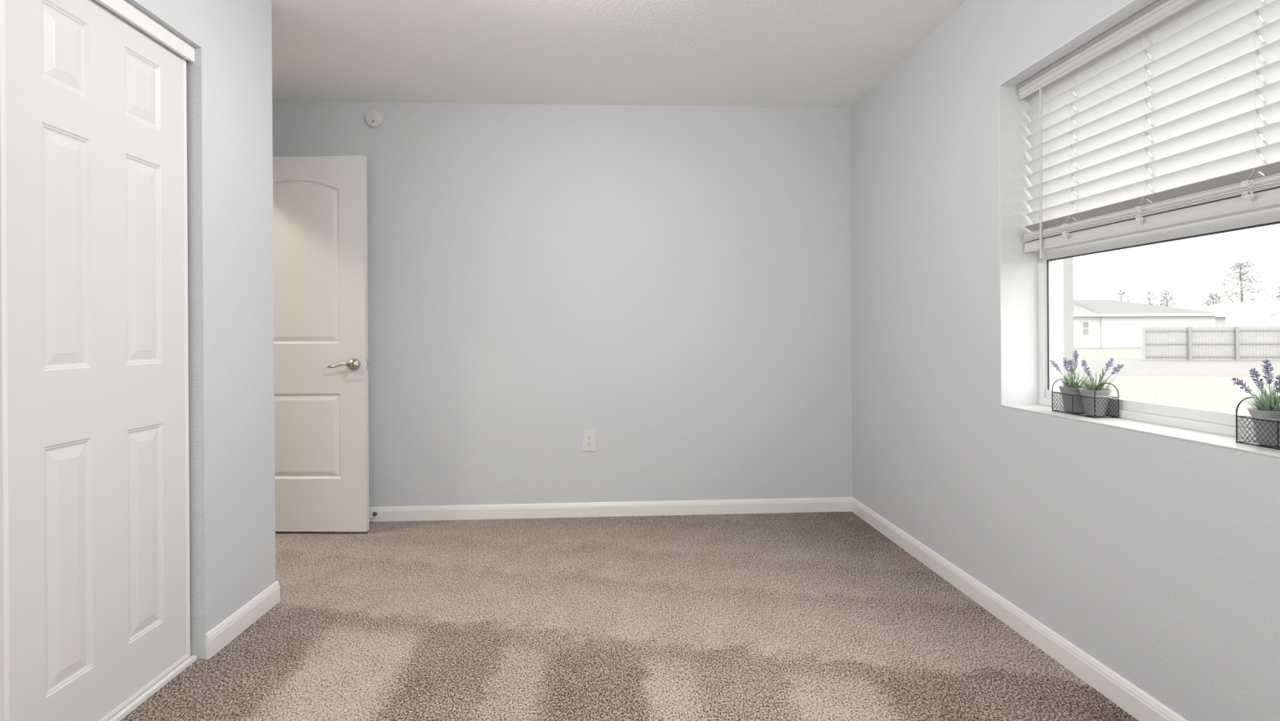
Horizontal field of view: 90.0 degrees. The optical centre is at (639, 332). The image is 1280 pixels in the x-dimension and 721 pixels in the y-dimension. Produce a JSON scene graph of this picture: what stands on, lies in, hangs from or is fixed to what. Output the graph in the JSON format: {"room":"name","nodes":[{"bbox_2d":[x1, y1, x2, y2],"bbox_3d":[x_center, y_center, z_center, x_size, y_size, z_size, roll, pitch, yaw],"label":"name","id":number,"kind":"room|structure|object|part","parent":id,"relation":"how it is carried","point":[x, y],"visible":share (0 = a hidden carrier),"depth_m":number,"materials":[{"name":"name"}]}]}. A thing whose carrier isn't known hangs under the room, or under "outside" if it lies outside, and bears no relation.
{"room":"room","nodes":[
{"label":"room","id":0,"kind":"room"},
{"bbox_2d":[126,0,275,659],"bbox_3d":[-1.832,-0.121,0.797,0.864,2.440,3.580,0,0,-3],"label":"wall","id":1,"kind":"structure","parent":0,"point":[228,82],"depth_m":2.30,"materials":[{"name":"grey paint"}]},
{"bbox_2d":[0,0,190,720],"bbox_3d":[-1.508,0.058,1.805,0.037,2.037,0.658,0,0,-3],"label":"door","id":2,"kind":"structure","parent":1,"relation":"in","point":[95,565],"depth_m":1.73,"materials":[{"name":"white paint"}]},
{"bbox_2d":[94,0,194,62],"bbox_3d":[-1.515,-0.933,1.466,0.108,0.051,1.364,0,0,-3],"label":"fascia","id":3,"kind":"object","parent":1,"relation":"attached to","point":[124,9],"visible":0.78,"depth_m":1.94,"materials":[{"name":"white paint"}]},
{"bbox_2d":[205,580,279,658],"bbox_3d":[-1.849,1.057,2.367,0.776,0.084,0.466,0,0,-3],"label":"baseboard","id":4,"kind":"structure","parent":1,"relation":"attached to","point":[224,633],"depth_m":2.34,"materials":[{"name":"white paint"}]},
{"bbox_2d":[271,101,853,506],"bbox_3d":[-1.069,-0.066,3.830,5.260,2.560,0.150,0,0,-3],"label":"wall","id":5,"kind":"structure","parent":0,"point":[671,284],"depth_m":3.80,"materials":[{"name":"grey paint"}]},
{"bbox_2d":[368,511,377,518],"bbox_3d":[-1.537,1.051,3.680,0.023,0.023,0.078,0,0,-3],"label":"door stop","id":6,"kind":"object","parent":5,"relation":"attached to","point":[375,513],"visible":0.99,"depth_m":3.69,"materials":[{"name":"grey metal"}]},
{"bbox_2d":[364,109,383,127],"bbox_3d":[-1.544,-1.245,3.717,0.099,0.099,0.028,0,0,-3],"label":"wall sensor","id":7,"kind":"object","parent":5,"relation":"attached to","point":[374,118],"visible":1,"depth_m":3.71,"materials":[{"name":"white plastic"}]},
{"bbox_2d":[582,430,595,451],"bbox_3d":[-0.300,0.640,3.790,0.079,0.123,0.009,0,0,-3],"label":"wall outlet","id":8,"kind":"object","parent":5,"relation":"attached to","point":[588,436],"visible":1,"depth_m":3.79,"materials":[{"name":"white plastic"}]},
{"bbox_2d":[586,441,591,446],"bbox_3d":[-0.300,0.659,3.788,0.034,0.028,0.002,0,0,-3],"label":"receptacle","id":9,"kind":"object","parent":8,"relation":"attached to","point":[588,443],"depth_m":3.79,"materials":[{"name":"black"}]},
{"bbox_2d":[586,435,591,439],"bbox_3d":[-0.300,0.620,3.788,0.034,0.028,0.002,0,0,-3],"label":"receptacle","id":10,"kind":"object","parent":8,"relation":"attached to","point":[588,437],"depth_m":3.79,"materials":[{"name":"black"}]},
{"bbox_2d":[368,497,852,521],"bbox_3d":[-0.508,1.048,3.778,3.598,0.084,0.012,0,0,-3],"label":"baseboard","id":11,"kind":"structure","parent":5,"relation":"attached to","point":[539,510],"depth_m":3.79,"materials":[{"name":"white paint"}]},
{"bbox_2d":[268,0,965,107],"bbox_3d":[-0.953,-1.422,1.406,5.260,0.150,5.005,0,0,-3],"label":"ceiling","id":12,"kind":"structure","parent":0,"point":[738,53],"depth_m":3.05,"materials":[{"name":"white paint"}]},
{"bbox_2d":[120,511,1138,720],"bbox_3d":[-1.015,1.153,1.377,4.898,0.120,4.855,0,0,-3],"label":"floor","id":13,"kind":"structure","parent":0,"point":[808,615],"depth_m":2.29,"materials":[{"name":"beige carpet"}]},
{"bbox_2d":[106,654,196,720],"bbox_3d":[-1.509,1.088,1.464,0.116,0.017,1.360,0,0,-3],"label":"door track","id":14,"kind":"object","parent":13,"relation":"on","point":[126,709],"visible":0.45,"depth_m":1.94,"materials":[{"name":"white metal"}]},
{"bbox_2d":[849,0,1279,720],"bbox_3d":[1.547,0.105,1.459,0.282,2.940,4.855,0,0,-3],"label":"wall","id":15,"kind":"structure","parent":0,"point":[1157,557],"depth_m":2.41,"materials":[{"name":"grey paint"}]},
{"bbox_2d":[851,497,1187,720],"bbox_3d":[1.403,1.034,1.524,0.012,0.084,4.700,0,0,-3],"label":"baseboard","id":16,"kind":"structure","parent":15,"relation":"attached to","point":[1134,700],"depth_m":2.20,"materials":[{"name":"white paint"}]},
{"bbox_2d":[998,0,1279,457],"bbox_3d":[1.536,-0.329,1.689,0.293,1.208,1.456,0,0,-3],"label":"window","id":17,"kind":"structure","parent":15,"relation":"in","point":[1037,294],"depth_m":2.39,"materials":[{"name":"white paint"}]},
{"bbox_2d":[1051,378,1119,417],"bbox_3d":[1.474,0.214,2.126,0.080,0.112,0.197,0,0,-3],"label":"wire basket","id":18,"kind":"object","parent":17,"relation":"on","point":[1052,392],"visible":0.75,"depth_m":2.06,"materials":[{"name":"black metal"}]},
{"bbox_3d":[1.469,0.213,2.222,0.080,0.110,0.003,0,0,-3],"label":"handle","id":19,"kind":"part","parent":18,"relation":"part of","materials":[{"name":"black metal"}]},
{"bbox_2d":[1048,350,1090,412],"bbox_3d":[1.488,0.162,2.188,0.122,0.208,0.166,0,0,21],"label":"lavender","id":20,"kind":"object","parent":18,"relation":"in","point":[1069,385],"visible":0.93,"depth_m":2.17,"materials":[{"name":"plant"}]},
{"bbox_3d":[1.474,0.237,2.126,0.080,0.065,0.195,0,0,-3],"label":"wire frame","id":21,"kind":"part","parent":18,"relation":"part of","materials":[{"name":"black metal"}]},
{"bbox_2d":[1075,357,1124,416],"bbox_3d":[1.482,0.172,2.059,0.119,0.188,0.147,0,0,-40],"label":"lavender","id":22,"kind":"object","parent":18,"relation":"in","point":[1089,391],"visible":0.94,"depth_m":2.05,"materials":[{"name":"plant"}]},
{"bbox_3d":[1.479,0.213,2.029,0.080,0.110,0.003,0,0,-3],"label":"handle","id":23,"kind":"part","parent":18,"relation":"part of","materials":[{"name":"black metal"}]},
{"bbox_3d":[1.470,0.273,1.686,0.151,0.005,1.448,0,0,-3],"label":"sill","id":24,"kind":"part","parent":17,"relation":"part of","materials":[{"name":"white paint"}]},
{"bbox_3d":[1.577,-0.328,1.691,0.079,1.203,1.448,0,0,-3],"label":"frame","id":25,"kind":"part","parent":17,"relation":"part of","materials":[{"name":"white plastic"}]},
{"bbox_2d":[1017,0,1279,258],"bbox_3d":[1.492,-0.598,1.687,0.076,0.661,1.436,0,0,-3],"label":"window blind","id":26,"kind":"object","parent":17,"relation":"attached to","point":[1206,144],"visible":1,"depth_m":1.83,"materials":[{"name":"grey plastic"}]},
{"bbox_3d":[1.467,-0.626,2.172,0.042,0.501,0.009,0,0,-3],"label":"ladder cord","id":27,"kind":"part","parent":26,"relation":"part of","materials":[{"name":"white fabric"}]},
{"bbox_3d":[1.465,-0.327,2.159,0.075,0.092,0.029,0,0,41],"label":"gathered cord","id":28,"kind":"part","parent":26,"relation":"part of","materials":[{"name":"white fabric"}]},
{"bbox_3d":[1.483,-0.626,1.873,0.042,0.501,0.009,0,0,-3],"label":"ladder cord","id":29,"kind":"part","parent":26,"relation":"part of","materials":[{"name":"white fabric"}]},
{"bbox_3d":[1.481,-0.327,1.858,0.073,0.092,0.028,0,0,39],"label":"gathered cord","id":30,"kind":"part","parent":26,"relation":"part of","materials":[{"name":"white fabric"}]},
{"bbox_3d":[1.502,-0.320,1.688,0.050,0.038,1.436,0,0,-3],"label":"rail","id":31,"kind":"part","parent":26,"relation":"part of","materials":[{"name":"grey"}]},
{"bbox_3d":[1.499,-0.626,1.553,0.042,0.501,0.009,0,0,-3],"label":"ladder cord","id":32,"kind":"part","parent":26,"relation":"part of","materials":[{"name":"white fabric"}]},
{"bbox_3d":[1.497,-0.327,1.540,0.075,0.092,0.028,0,0,41],"label":"gathered cord","id":33,"kind":"part","parent":26,"relation":"part of","materials":[{"name":"white fabric"}]},
{"bbox_3d":[1.561,-0.037,1.690,0.032,0.560,1.404,0,0,-3],"label":"sash","id":34,"kind":"part","parent":17,"relation":"part of","materials":[{"name":"white plastic"}]},
{"bbox_2d":[1235,396,1279,449],"bbox_3d":[1.513,0.213,1.482,0.080,0.112,0.197,0,0,-3],"label":"wire basket","id":35,"kind":"object","parent":17,"relation":"on","point":[1238,404],"visible":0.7,"depth_m":1.54,"materials":[{"name":"black metal"}]},
{"bbox_3d":[1.508,0.213,1.579,0.080,0.110,0.003,0,0,-3],"label":"handle","id":36,"kind":"part","parent":35,"relation":"part of","materials":[{"name":"black metal"}]},
{"bbox_2d":[1231,359,1279,446],"bbox_3d":[1.502,0.165,1.537,0.117,0.202,0.145,0,0,-31],"label":"lavender","id":37,"kind":"object","parent":35,"relation":"in","point":[1268,408],"visible":0.99,"depth_m":1.52,"materials":[{"name":"plant"}]},
{"bbox_3d":[1.503,0.130,1.528,0.011,0.128,0.002,0,0,21],"label":"stem","id":38,"kind":"part","parent":37,"relation":"part of","materials":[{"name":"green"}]},
{"bbox_3d":[1.514,0.237,1.482,0.080,0.065,0.195,0,0,-3],"label":"wire frame","id":39,"kind":"part","parent":35,"relation":"part of","materials":[{"name":"black metal"}]},
{"bbox_2d":[1057,385,1085,412],"bbox_3d":[1.475,0.225,2.175,0.090,0.083,0.090,0,0,-3],"label":"pot","id":40,"kind":"object","parent":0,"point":[1069,389],"depth_m":2.15,"materials":[{"name":"ceramic"}]},
{"bbox_2d":[1078,387,1111,416],"bbox_3d":[1.477,0.225,2.076,0.090,0.083,0.090,0,0,-3],"label":"pot","id":41,"kind":"object","parent":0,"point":[1104,393],"depth_m":2.05,"materials":[{"name":"ceramic"}]},
{"bbox_2d":[1246,407,1279,446],"bbox_3d":[1.509,0.225,1.526,0.090,0.083,0.090,0,0,-3],"label":"pot","id":42,"kind":"object","parent":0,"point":[1264,413],"depth_m":1.51,"materials":[{"name":"ceramic"}]},
{"bbox_3d":[-2.250,-0.118,1.339,0.115,2.440,4.705,0,0,-3],"label":"wall","id":43,"kind":"structure","parent":0,"visible":0},
{"bbox_2d":[272,155,368,531],"bbox_3d":[-1.885,0.061,3.494,0.791,2.050,0.093,0,0,3],"label":"door","id":44,"kind":"structure","parent":43,"relation":"in","point":[320,202],"depth_m":3.50,"materials":[{"name":"white paint"}]},
{"bbox_3d":[-1.606,0.173,3.463,0.159,0.067,0.057,0,0,2],"label":"lever handle","id":45,"kind":"part","parent":44,"relation":"part of","materials":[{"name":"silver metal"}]},
{"bbox_3d":[-1.497,0.172,3.506,0.002,0.057,0.024,0,0,2],"label":"latch plate","id":46,"kind":"part","parent":44,"relation":"part of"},
{"label":"outside","id":47,"kind":"structure","parent":0,"visible":0},
{"bbox_2d":[1073,346,1279,414],"bbox_3d":[67.723,1.119,63.563,138.220,0.001,160.000,0,0,-3],"label":"lawn","id":48,"kind":"structure","parent":47,"point":[1216,393],"depth_m":17.86,"materials":[{"name":"white plant"}]},
{"bbox_2d":[1109,283,1132,302],"bbox_3d":[52.481,-2.103,69.915,3.119,6.660,2.903,0,0,-3],"label":"tree","id":49,"kind":"object","parent":48,"relation":"on","point":[1120,286],"visible":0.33,"depth_m":69.95,"materials":[{"name":"grey plant"}]},
{"bbox_2d":[1073,299,1226,347],"bbox_3d":[41.421,-0.925,60.894,20.000,4.450,10.030,0,0,-3],"label":"house","id":50,"kind":"structure","parent":48,"relation":"on","point":[1097,323],"depth_m":56.51,"materials":[{"name":"grey paint"}]},
{"bbox_3d":[39.224,-0.709,56.330,0.480,0.530,0.040,0,0,-3],"label":"pane","id":51,"kind":"part","parent":50,"relation":"part of","materials":[{"name":"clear glass"}]},
{"bbox_3d":[39.228,-0.110,56.330,0.480,0.530,0.040,0,0,-3],"label":"pane","id":52,"kind":"part","parent":50,"relation":"part of","materials":[{"name":"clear glass"}]},
{"bbox_2d":[1139,288,1163,305],"bbox_3d":[56.050,-1.880,70.520,2.505,6.167,2.606,0,0,-3],"label":"tree","id":53,"kind":"object","parent":48,"relation":"on","point":[1151,290],"visible":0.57,"depth_m":70.22,"materials":[{"name":"grey plant"}]},
{"bbox_2d":[1153,286,1180,306],"bbox_3d":[58.915,-2.085,71.594,3.561,6.537,3.592,0,0,-3],"label":"tree","id":54,"kind":"object","parent":48,"relation":"on","point":[1165,298],"visible":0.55,"depth_m":71.50,"materials":[{"name":"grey plant"}]},
{"bbox_2d":[1141,325,1279,360],"bbox_3d":[31.865,0.497,31.618,12.740,1.739,0.149,0,0,9],"label":"wooden fence","id":55,"kind":"object","parent":48,"relation":"on","point":[1190,343],"visible":1,"depth_m":32.17,"materials":[{"name":"grey wood"}]},
{"bbox_3d":[25.640,0.559,32.582,0.140,1.700,0.080,0,0,9],"label":"post","id":56,"kind":"part","parent":55,"relation":"part of","materials":[{"name":"grey wood"}]},
{"bbox_3d":[27.713,0.545,32.249,0.140,1.700,0.080,0,0,9],"label":"post","id":57,"kind":"part","parent":55,"relation":"part of","materials":[{"name":"white wood"}]},
{"bbox_3d":[31.866,-0.154,31.648,12.600,0.090,0.048,0,0,9],"label":"rail","id":58,"kind":"part","parent":55,"relation":"part of","materials":[{"name":"white wood"}]},
{"bbox_3d":[31.870,0.506,31.648,12.600,0.090,0.048,0,0,9],"label":"rail","id":59,"kind":"part","parent":55,"relation":"part of","materials":[{"name":"white wood"}]},
{"bbox_3d":[31.875,1.146,31.648,12.600,0.090,0.048,0,0,9],"label":"rail","id":60,"kind":"part","parent":55,"relation":"part of","materials":[{"name":"white wood"}]},
{"bbox_3d":[29.787,0.531,31.917,0.140,1.700,0.080,0,0,9],"label":"post","id":61,"kind":"part","parent":55,"relation":"part of","materials":[{"name":"white wood"}]},
{"bbox_2d":[1197,289,1229,309],"bbox_3d":[62.293,-1.746,69.103,3.743,5.812,3.111,0,0,-43],"label":"tree","id":62,"kind":"object","parent":48,"relation":"on","point":[1211,295],"visible":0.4,"depth_m":69.17,"materials":[{"name":"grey plant"}]},
{"bbox_2d":[1198,301,1279,346],"bbox_3d":[58.538,-0.893,61.990,9.700,4.150,9.000,0,0,-3],"label":"gabled house","id":63,"kind":"structure","parent":48,"relation":"on","point":[1239,313],"depth_m":57.68,"materials":[{"name":"grey paint"}]},
{"bbox_2d":[1202,257,1276,306],"bbox_3d":[66.707,-3.624,71.013,6.840,9.508,6.900,0,0,-3],"label":"tree","id":64,"kind":"object","parent":48,"relation":"on","point":[1240,264],"visible":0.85,"depth_m":70.41,"materials":[{"name":"grey plant"}]},
{"bbox_2d":[1268,279,1279,301],"bbox_3d":[73.856,-2.640,72.549,5.875,7.440,6.135,0,0,-3],"label":"tree","id":65,"kind":"object","parent":48,"relation":"on","point":[1277,296],"visible":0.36,"depth_m":73.05,"materials":[{"name":"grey plant"}]},
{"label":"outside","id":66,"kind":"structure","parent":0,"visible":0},
{"bbox_2d":[1073,360,1279,376],"bbox_3d":[34.923,1.342,23.810,83.009,0.001,27.990,0,0,-3],"label":"road","id":67,"kind":"structure","parent":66,"point":[1131,367],"depth_m":26.00,"materials":[{"name":"grey concrete"}]}
]}

